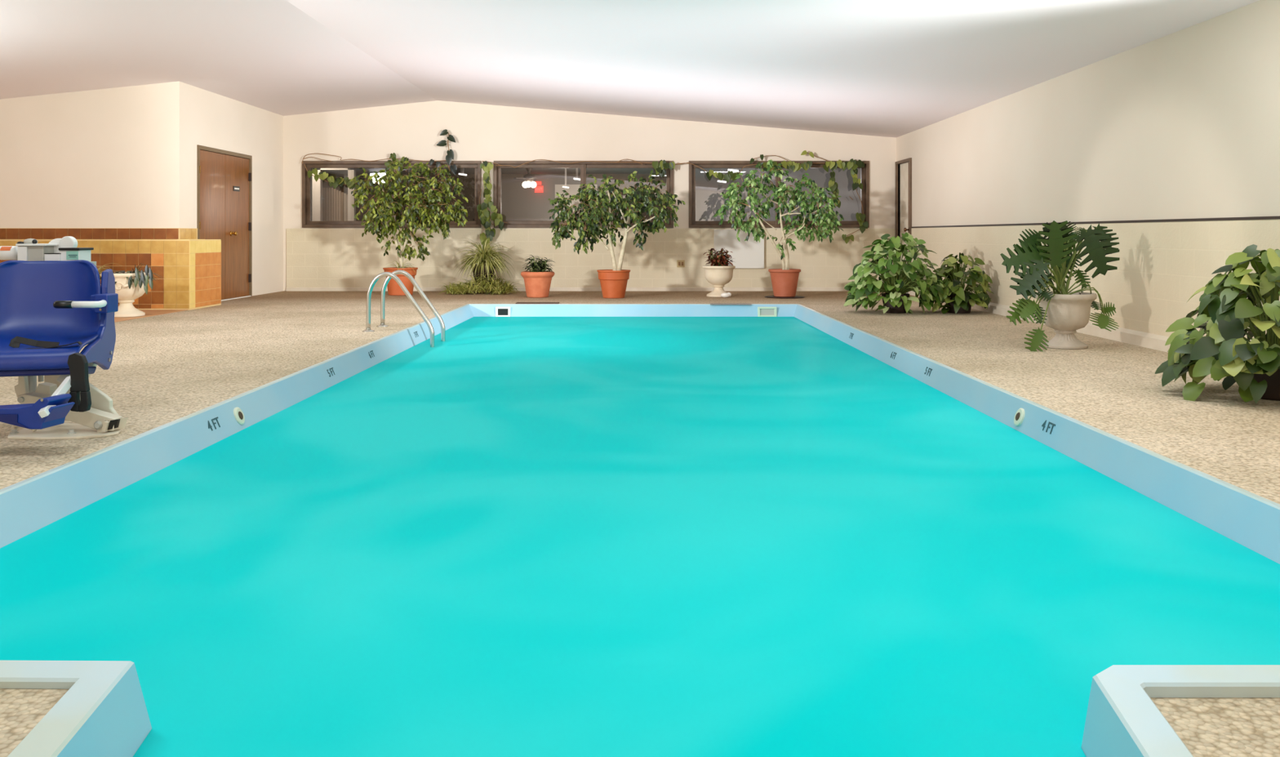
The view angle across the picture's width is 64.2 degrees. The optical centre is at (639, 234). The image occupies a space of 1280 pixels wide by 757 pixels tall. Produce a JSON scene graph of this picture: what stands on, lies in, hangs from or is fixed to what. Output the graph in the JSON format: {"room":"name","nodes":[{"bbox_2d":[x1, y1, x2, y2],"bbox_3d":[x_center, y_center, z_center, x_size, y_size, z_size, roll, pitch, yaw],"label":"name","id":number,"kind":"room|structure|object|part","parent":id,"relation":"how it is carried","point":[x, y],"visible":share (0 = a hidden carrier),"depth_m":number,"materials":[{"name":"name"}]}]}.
{"room":"indoor swimming pool","nodes":[
{"label":"indoor swimming pool","id":0,"kind":"room"},
{"bbox_2d":[167,80,283,295],"bbox_3d":[-5.832,-0.468,14.690,0.150,2.956,3.880,0,0,0],"label":"wall","id":1,"kind":"structure","parent":0,"point":[196,115],"depth_m":14.64,"materials":[{"name":"paint"}]},
{"bbox_2d":[0,82,167,227],"bbox_3d":[-7.753,-0.461,12.825,3.693,2.941,0.150,0,0,0],"label":"wall","id":2,"kind":"structure","parent":1,"relation":"attached to","point":[91,158],"depth_m":12.75,"materials":[{"name":"paint"}]},
{"bbox_2d":[0,227,197,239],"bbox_3d":[-7.670,-0.011,12.992,3.859,0.142,0.516,0,0,0],"label":"tile band","id":3,"kind":"object","parent":2,"relation":"attached to","point":[5,233],"visible":0.94,"depth_m":12.73,"materials":[{"name":"brown tile"}]},
{"bbox_2d":[196,144,252,301],"bbox_3d":[-5.767,-0.129,14.180,0.180,2.077,1.840,0,0,0],"label":"door","id":4,"kind":"structure","parent":1,"relation":"in","point":[224,177],"depth_m":14.28,"materials":[{"name":"brown wood"},{"name":"metal"}]},
{"bbox_3d":[-5.720,-0.015,14.370,0.085,0.070,0.070,0,0,0],"label":"knob","id":5,"kind":"part","parent":4,"relation":"part of","materials":[{"name":"gold metal"}]},
{"bbox_3d":[-5.758,-0.655,14.560,0.008,0.070,0.220,0,0,0],"label":"name plate","id":6,"kind":"part","parent":4,"relation":"part of","materials":[{"name":"black"}]},
{"bbox_2d":[355,168,408,221],"bbox_3d":[-4.720,-0.698,18.650,0.986,1.581,0.100,0,0,0],"label":"wall","id":7,"kind":"structure","parent":0,"point":[370,171],"depth_m":18.60,"materials":[{"name":"black"}]},
{"bbox_2d":[311,173,666,221],"bbox_3d":[-0.500,-0.265,25.050,17.000,2.450,0.100,0,0,0],"label":"wall","id":8,"kind":"structure","parent":0,"point":[517,202],"depth_m":25.00,"materials":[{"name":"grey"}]},
{"bbox_2d":[534,181,542,192],"bbox_3d":[-2.465,-1.163,24.917,0.200,0.270,0.126,0,0,0],"label":"exit sign","id":9,"kind":"object","parent":8,"relation":"attached to","point":[537,188],"visible":0.96,"depth_m":24.86,"materials":[{"name":"red plastic"}]},
{"bbox_2d":[283,100,896,290],"bbox_3d":[-0.809,-0.593,16.550,9.895,3.205,0.160,0,0,0],"label":"wall","id":10,"kind":"structure","parent":0,"point":[481,132],"depth_m":16.47,"materials":[{"name":"paint"}]},
{"bbox_2d":[302,160,480,227],"bbox_3d":[-4.006,-0.651,16.535,2.882,1.079,0.190,0,0,0],"label":"window","id":11,"kind":"structure","parent":10,"relation":"in","point":[306,181],"depth_m":16.48,"materials":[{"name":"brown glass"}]},
{"bbox_2d":[302,152,445,189],"bbox_3d":[-4.251,-1.011,16.360,2.366,0.613,0.098,0,0,0],"label":"climbing vine","id":12,"kind":"object","parent":11,"relation":"attached to","point":[340,180],"visible":0.84,"depth_m":16.36,"materials":[{"name":"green plant"}]},
{"bbox_2d":[429,128,457,174],"bbox_3d":[-3.157,-1.321,16.378,0.439,0.738,0.064,0,0,0],"label":"climbing vine","id":13,"kind":"object","parent":11,"relation":"attached to","point":[450,156],"visible":0.98,"depth_m":16.36,"materials":[{"name":"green plant"}]},
{"bbox_2d":[285,287,857,290],"bbox_3d":[-0.784,0.880,16.452,9.835,0.060,0.034,0,0,0],"label":"baseboard","id":14,"kind":"structure","parent":10,"relation":"attached to","point":[286,288],"depth_m":16.44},
{"bbox_2d":[493,160,673,227],"bbox_3d":[-0.910,-0.651,16.535,2.899,1.079,0.190,0,0,0],"label":"window","id":15,"kind":"structure","parent":10,"relation":"in","point":[583,166],"depth_m":16.50,"materials":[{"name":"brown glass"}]},
{"bbox_2d":[476,160,507,257],"bbox_3d":[-2.371,-0.402,16.350,0.488,1.569,0.111,0,0,0],"label":"climbing vine","id":16,"kind":"object","parent":15,"relation":"attached to","point":[484,215],"visible":0.94,"depth_m":16.33,"materials":[{"name":"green plant"}]},
{"bbox_3d":[-2.354,-0.429,16.388,0.455,1.514,0.034,0,0,0],"label":"stem","id":17,"kind":"part","parent":16,"relation":"part of","materials":[{"name":"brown plant"}]},
{"bbox_2d":[495,158,689,177],"bbox_3d":[-0.767,-1.065,16.355,3.135,0.304,0.108,0,0,0],"label":"climbing vine","id":18,"kind":"object","parent":15,"relation":"attached to","point":[659,167],"visible":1,"depth_m":16.35,"materials":[{"name":"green plant"}]},
{"bbox_3d":[-0.767,-1.147,16.391,3.135,0.141,0.037,0,0,0],"label":"stem","id":19,"kind":"part","parent":18,"relation":"part of","materials":[{"name":"brown plant"}]},
{"bbox_2d":[286,228,895,287],"bbox_3d":[-0.782,0.375,16.461,9.839,0.949,0.018,0,0,0],"label":"wainscot","id":20,"kind":"structure","parent":10,"relation":"attached to","point":[316,257],"depth_m":16.45,"materials":[{"name":"beige paint"}]},
{"bbox_2d":[676,259,684,266],"bbox_3d":[0.658,0.469,16.444,0.124,0.116,0.016,0,0,0],"label":"electrical outlet","id":21,"kind":"object","parent":20,"relation":"attached to","point":[680,263],"visible":1,"depth_m":16.44,"materials":[{"name":"brown plastic"}]},
{"bbox_2d":[713,229,764,268],"bbox_3d":[1.593,0.231,16.424,0.807,0.626,0.058,0,0,0],"label":"access panel","id":22,"kind":"object","parent":20,"relation":"attached to","point":[749,254],"visible":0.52,"depth_m":16.40,"materials":[{"name":"white paint"}]},
{"bbox_2d":[688,160,869,227],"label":"window","id":23,"kind":"structure","parent":10,"relation":"in","point":[703,164],"depth_m":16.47,"materials":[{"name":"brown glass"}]},
{"bbox_2d":[675,150,868,243],"bbox_3d":[2.103,-0.601,16.351,3.100,1.506,0.114,0,0,0],"label":"climbing vine","id":24,"kind":"object","parent":23,"relation":"attached to","point":[854,164],"visible":0.9,"depth_m":16.34,"materials":[{"name":"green plant"}]},
{"bbox_2d":[0,0,1258,173],"bbox_3d":[-0.900,-1.927,9.400,17.800,0.875,31.200,0,0,0],"label":"ceiling","id":25,"kind":"structure","parent":0,"point":[877,68],"depth_m":10.58,"materials":[{"name":"white paint"}]},
{"bbox_2d":[458,168,466,175],"bbox_3d":[-3.388,-1.308,19.500,0.150,0.364,0.080,0,0,0],"label":"tube light","id":26,"kind":"object","parent":25,"relation":"hanging from","point":[462,169],"visible":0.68,"depth_m":19.48,"materials":[{"name":"white"}]},
{"bbox_2d":[513,168,546,187],"bbox_3d":[-2.379,-1.250,22.009,0.718,0.480,0.726,0,0,0],"label":"ceiling fan","id":27,"kind":"object","parent":25,"relation":"hanging from","point":[528,177],"visible":0.94,"depth_m":21.94,"materials":[{"name":"black"}]},
{"bbox_3d":[-2.395,-1.080,21.900,0.140,0.140,0.133,0,0,0],"label":"lamp shade","id":28,"kind":"part","parent":27,"relation":"part of","materials":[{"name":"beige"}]},
{"bbox_3d":[-2.393,-1.220,22.000,0.240,0.180,0.240,0,0,0],"label":"motor","id":29,"kind":"part","parent":27,"relation":"part of","materials":[{"name":"black metal"}]},
{"bbox_3d":[-2.305,-1.080,22.048,0.140,0.140,0.133,0,0,0],"label":"lamp shade","id":30,"kind":"part","parent":27,"relation":"part of","materials":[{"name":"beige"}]},
{"bbox_2d":[562,168,568,188],"bbox_3d":[-1.673,-1.267,23.000,0.142,0.445,0.080,0,0,0],"label":"tube light","id":31,"kind":"object","parent":25,"relation":"hanging from","point":[565,186],"visible":1,"depth_m":22.98,"materials":[{"name":"white metal"}]},
{"bbox_2d":[573,168,580,180],"bbox_3d":[-1.297,-1.305,21.000,0.141,0.370,0.080,0,0,0],"label":"tube light","id":32,"kind":"object","parent":25,"relation":"hanging from","point":[576,178],"visible":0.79,"depth_m":20.98,"materials":[{"name":"white"}]},
{"bbox_2d":[717,168,726,182],"bbox_3d":[1.525,-1.227,19.000,0.165,0.527,0.080,0,0,0],"label":"tube light","id":33,"kind":"object","parent":25,"relation":"hanging from","point":[722,169],"visible":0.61,"depth_m":18.97,"materials":[{"name":"white"}]},
{"bbox_2d":[728,168,738,171],"bbox_3d":[1.624,-1.293,17.800,0.181,0.394,0.080,0,0,0],"label":"tube light","id":34,"kind":"object","parent":25,"relation":"hanging from","point":[732,169],"visible":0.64,"depth_m":17.76,"materials":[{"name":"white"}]},
{"bbox_2d":[0,290,1279,756],"bbox_3d":[-2.731,1.018,5.235,13.738,0.216,22.470,0,0,0],"label":"floor","id":35,"kind":"structure","parent":0,"point":[163,369],"depth_m":6.64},
{"bbox_2d":[0,235,128,439],"bbox_3d":[-2.732,0.459,4.650,0.712,0.902,1.297,0,0,-27],"label":"chair","id":36,"kind":"object","parent":35,"relation":"on","point":[54,304],"visible":1,"depth_m":4.74,"materials":[{"name":"blue plastic"}]},
{"bbox_3d":[-3.016,0.035,5.050,0.066,0.033,0.053,0,0,0],"label":"knob","id":37,"kind":"part","parent":36,"relation":"part of","materials":[{"name":"grey plastic"}]},
{"bbox_3d":[-2.974,0.050,5.055,0.149,0.010,0.150,0,0,0],"label":"lid","id":38,"kind":"part","parent":36,"relation":"part of","materials":[{"name":"white plastic"}]},
{"bbox_3d":[-2.842,0.639,4.840,0.024,0.116,0.024,0,0,0],"label":"guide rod","id":39,"kind":"part","parent":36,"relation":"part of","materials":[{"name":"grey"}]},
{"bbox_3d":[-2.621,0.904,4.694,0.494,0.012,0.344,0,0,0],"label":"plate","id":40,"kind":"part","parent":36,"relation":"part of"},
{"bbox_3d":[-2.611,0.811,4.678,0.444,0.169,0.075,0,0,0],"label":"arm","id":41,"kind":"part","parent":36,"relation":"part of"},
{"bbox_3d":[-2.771,0.070,5.015,0.104,0.012,0.130,0,0,0],"label":"battery lid","id":42,"kind":"part","parent":36,"relation":"part of","materials":[{"name":"black plastic"}]},
{"bbox_3d":[-2.510,0.405,4.721,0.030,0.478,0.550,0,0,-14],"label":"panel","id":43,"kind":"part","parent":36,"relation":"part of","materials":[{"name":"blue plastic"}]},
{"bbox_2d":[0,239,221,310],"bbox_3d":[-7.503,0.483,12.758,4.154,0.854,0.924,0,0,0],"label":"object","id":44,"kind":"object","parent":35,"relation":"on","point":[190,269],"visible":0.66,"depth_m":12.30,"materials":[{"name":"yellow tile"}]},
{"bbox_2d":[114,309,187,322],"bbox_3d":[-7.520,0.908,10.650,4.140,0.004,3.300,0,0,0],"label":"floor strip","id":45,"kind":"object","parent":35,"relation":"on","point":[148,313],"visible":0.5,"depth_m":11.77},
{"bbox_2d":[99,262,163,316],"bbox_3d":[-5.705,0.610,11.363,0.786,0.592,0.579,0,0,0],"label":"urn planter","id":46,"kind":"object","parent":45,"relation":"on","point":[130,286],"visible":0.91,"depth_m":11.18,"materials":[{"name":"stone"}]},
{"bbox_2d":[97,262,120,284],"bbox_3d":[-6.443,0.621,11.904,0.824,0.571,0.804,0,0,0],"label":"spider plant","id":47,"kind":"object","parent":46,"relation":"in","point":[100,271],"visible":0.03,"depth_m":11.93,"materials":[{"name":"green plant"}]},
{"bbox_2d":[361,269,445,346],"bbox_3d":[-2.261,1.005,9.845,0.693,1.311,0.646,0,0,0],"label":"pool ladder","id":48,"kind":"object","parent":35,"relation":"on","point":[390,275],"visible":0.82,"depth_m":9.57,"materials":[{"name":"silver metal"}]},
{"bbox_2d":[350,154,467,295],"bbox_3d":[-3.447,-0.150,15.338,1.742,2.121,1.017,0,0,-18],"label":"ficus tree","id":49,"kind":"object","parent":35,"relation":"on","point":[416,213],"visible":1,"depth_m":15.24,"materials":[{"name":"green plant"}]},
{"bbox_3d":[-3.615,0.705,15.400,0.515,0.410,0.515,0,0,0],"label":"pot","id":50,"kind":"part","parent":49,"relation":"part of","materials":[{"name":"ceramic"}]},
{"bbox_2d":[439,271,520,294],"bbox_3d":[-2.453,0.717,15.790,1.331,0.384,1.149,0,0,3],"label":"grass plant","id":51,"kind":"object","parent":35,"relation":"on","point":[498,286],"visible":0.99,"depth_m":15.58,"materials":[{"name":"green plant"}]},
{"bbox_2d":[451,237,515,293],"bbox_3d":[-2.425,0.478,15.904,1.064,0.864,1.054,0,0,36],"label":"spider plant","id":52,"kind":"object","parent":35,"relation":"on","point":[483,262],"visible":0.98,"depth_m":15.76,"materials":[{"name":"green plant"}]},
{"bbox_3d":[-2.437,0.613,15.900,0.400,0.300,0.400,0,0,0],"label":"pot","id":53,"kind":"part","parent":52,"relation":"part of","materials":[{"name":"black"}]},
{"bbox_2d":[520,254,554,297],"bbox_3d":[-1.488,0.603,14.856,0.521,0.614,0.522,0,0,0],"label":"potted plant","id":54,"kind":"object","parent":35,"relation":"on","point":[537,281],"visible":1,"depth_m":14.71,"materials":[{"name":"green plant"}]},
{"bbox_3d":[-1.489,0.723,14.850,0.492,0.375,0.492,0,0,0],"label":"pot","id":55,"kind":"part","parent":54,"relation":"part of","materials":[{"name":"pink ceramic"}]},
{"bbox_2d":[515,302,559,303],"bbox_3d":[-1.353,0.903,13.487,0.564,0.011,0.170,0,0,0],"label":"cover plate","id":56,"kind":"object","parent":35,"relation":"on","point":[517,302],"visible":0.98,"depth_m":13.44,"materials":[{"name":"brown"}]},
{"bbox_2d":[547,169,685,297],"bbox_3d":[-0.345,-0.013,14.726,2.003,1.845,0.950,0,0,0],"label":"ficus tree","id":57,"kind":"object","parent":35,"relation":"on","point":[613,282],"visible":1,"depth_m":14.58,"materials":[{"name":"green plant"}]},
{"bbox_3d":[-0.379,0.710,14.700,0.484,0.400,0.484,0,0,0],"label":"pot","id":58,"kind":"part","parent":57,"relation":"part of","materials":[{"name":"ceramic"}]},
{"bbox_2d":[0,303,1279,756],"bbox_3d":[-0.058,1.654,6.322,4.407,1.512,13.825,0,0,0],"label":"swimming pool","id":59,"kind":"object","parent":35,"relation":"in","point":[103,712],"visible":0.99,"depth_m":3.92,"materials":[{"name":"paint"}]},
{"bbox_2d":[0,316,1279,756],"bbox_3d":[-0.049,1.056,6.336,4.213,0.001,13.616,0,0,0],"label":"pool water","id":60,"kind":"object","parent":59,"relation":"in","point":[504,536],"visible":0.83,"depth_m":3.19,"materials":[{"name":"teal liquid"}]},
{"bbox_2d":[702,248,735,297],"bbox_3d":[1.161,0.554,14.992,0.495,0.712,0.504,0,0,20],"label":"urn planter","id":61,"kind":"object","parent":35,"relation":"on","point":[719,273],"visible":0.98,"depth_m":14.86,"materials":[{"name":"ceramic"}]},
{"bbox_2d":[720,292,731,297],"bbox_3d":[1.247,0.873,14.744,0.160,0.075,0.077,0,0,-19],"label":"stone","id":62,"kind":"object","parent":35,"relation":"on","point":[728,294],"visible":1,"depth_m":14.72,"materials":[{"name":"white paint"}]},
{"bbox_2d":[710,303,751,305],"bbox_3d":[1.174,0.903,13.243,0.534,0.011,0.170,0,0,0],"label":"cover plate","id":63,"kind":"object","parent":35,"relation":"on","point":[710,304],"visible":0.99,"depth_m":13.16,"materials":[{"name":"grey metal"}]},
{"bbox_2d":[764,295,804,297],"bbox_3d":[2.098,0.904,14.800,0.580,0.012,0.580,0,0,0],"label":"saucer","id":64,"kind":"object","parent":35,"relation":"on","point":[768,296],"visible":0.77,"depth_m":14.72,"materials":[{"name":"black plastic"}]},
{"bbox_2d":[713,159,844,297],"bbox_3d":[2.009,-0.099,14.800,1.919,1.993,0.964,0,0,-5],"label":"ficus tree","id":65,"kind":"object","parent":64,"relation":"on","point":[784,280],"visible":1,"depth_m":14.72,"materials":[{"name":"green plant"}]},
{"bbox_3d":[2.098,0.700,14.800,0.470,0.395,0.470,0,0,0],"label":"pot","id":66,"kind":"part","parent":65,"relation":"part of","materials":[{"name":"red ceramic"}]},
{"bbox_2d":[881,293,909,313],"bbox_3d":[2.980,0.800,11.900,0.320,0.220,0.320,0,0,0],"label":"pot","id":67,"kind":"object","parent":35,"relation":"on","point":[889,308],"depth_m":11.78,"materials":[{"name":"black"}]},
{"bbox_2d":[842,231,950,313],"bbox_3d":[2.970,0.458,11.905,1.145,0.977,1.064,0,0,-32],"label":"bush","id":68,"kind":"object","parent":35,"relation":"on","point":[895,300],"visible":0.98,"depth_m":11.68,"materials":[{"name":"green plant"}]},
{"bbox_2d":[946,293,972,313],"bbox_3d":[3.720,0.800,11.900,0.320,0.220,0.320,0,0,0],"label":"pot","id":69,"kind":"object","parent":35,"relation":"on","point":[950,308],"depth_m":11.80,"materials":[{"name":"black"}]},
{"bbox_2d":[929,252,994,313],"bbox_3d":[3.712,0.562,11.902,0.752,0.706,0.864,0,0,0],"label":"bush","id":70,"kind":"object","parent":35,"relation":"on","point":[958,300],"visible":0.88,"depth_m":11.71,"materials":[{"name":"green plant"}]},
{"bbox_2d":[1000,220,1119,351],"bbox_3d":[3.336,0.413,8.225,1.011,1.053,0.469,0,0,-14],"label":"urn planter","id":71,"kind":"object","parent":35,"relation":"on","point":[1062,310],"visible":1,"depth_m":8.10,"materials":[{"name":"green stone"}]},
{"bbox_2d":[1155,244,1279,403],"bbox_3d":[3.521,0.497,5.715,1.121,0.886,1.176,0,0,0],"label":"bush","id":72,"kind":"object","parent":35,"relation":"on","point":[1254,364],"visible":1,"depth_m":5.60,"materials":[{"name":"green plant"}]},
{"bbox_2d":[1253,368,1279,400],"bbox_3d":[3.550,0.800,5.700,0.320,0.220,0.320,0,0,0],"label":"pot","id":73,"kind":"object","parent":35,"relation":"on","point":[1272,392],"depth_m":5.60,"materials":[{"name":"black ceramic"}]},
{"bbox_2d":[896,0,1279,293],"bbox_3d":[4.213,-0.292,5.315,0.150,2.605,22.630,0,0,0],"label":"wall","id":74,"kind":"structure","parent":0,"point":[1184,123],"depth_m":8.63,"materials":[{"name":"cream painted plaster"},{"name":"cream painted block"},{"name":"dark trim"}]},
{"bbox_2d":[895,157,911,277],"bbox_3d":[4.168,-0.130,15.980,0.180,2.080,0.900,0,0,0],"label":"door","id":75,"kind":"structure","parent":74,"relation":"in","point":[905,171],"depth_m":16.10,"materials":[{"name":"brown metal"}]},
{"bbox_2d":[907,289,1170,352],"bbox_3d":[4.107,0.854,4.765,0.059,0.112,21.510,0,0,0],"label":"baseboard","id":76,"kind":"structure","parent":74,"relation":"attached to","point":[1146,340],"depth_m":8.75,"materials":[{"name":"white paint"}]},
{"bbox_2d":[911,215,1279,227],"bbox_3d":[4.130,-0.110,4.760,0.016,0.020,21.500,0,0,0],"label":"trim","id":77,"kind":"structure","parent":74,"relation":"attached to","point":[1278,216],"depth_m":8.38,"materials":[{"name":"brown"}]},
{"bbox_2d":[911,218,1279,340],"bbox_3d":[4.132,0.350,4.760,0.012,0.900,21.500,0,0,0],"label":"wainscot","id":78,"kind":"structure","parent":74,"relation":"attached to","point":[1161,265],"depth_m":8.38,"materials":[{"name":"beige paint"}]},
{"bbox_3d":[-0.500,1.010,20.815,17.000,0.100,8.370,0,0,0],"label":"floor","id":79,"kind":"structure","parent":0,"visible":0},
{"bbox_2d":[311,168,355,221],"bbox_3d":[-5.413,-0.265,18.060,0.738,2.450,0.120,0,0,0],"label":"portal","id":80,"kind":"object","parent":79,"relation":"on","point":[317,187],"visible":0.29,"depth_m":18.00,"materials":[{"name":"beige paint"}]},
{"bbox_2d":[322,187,347,221],"bbox_3d":[-5.504,0.057,18.420,0.500,1.806,0.040,0,0,0],"label":"wall","id":81,"kind":"structure","parent":79,"relation":"on","point":[335,202],"depth_m":18.40,"materials":[{"name":"brown"}]},
{"bbox_2d":[472,218,567,221],"bbox_3d":[-2.652,0.300,23.350,2.200,1.320,0.900,0,0,0],"label":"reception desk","id":82,"kind":"object","parent":79,"relation":"on","point":[504,220],"visible":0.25,"depth_m":22.90,"materials":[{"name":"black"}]},
{"bbox_2d":[555,184,597,217],"bbox_3d":[-1.518,-0.115,24.250,1.000,2.150,0.100,0,0,0],"label":"screen panel","id":83,"kind":"object","parent":79,"relation":"on","point":[573,188],"visible":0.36,"depth_m":24.20,"materials":[{"name":"beige"}]}
]}

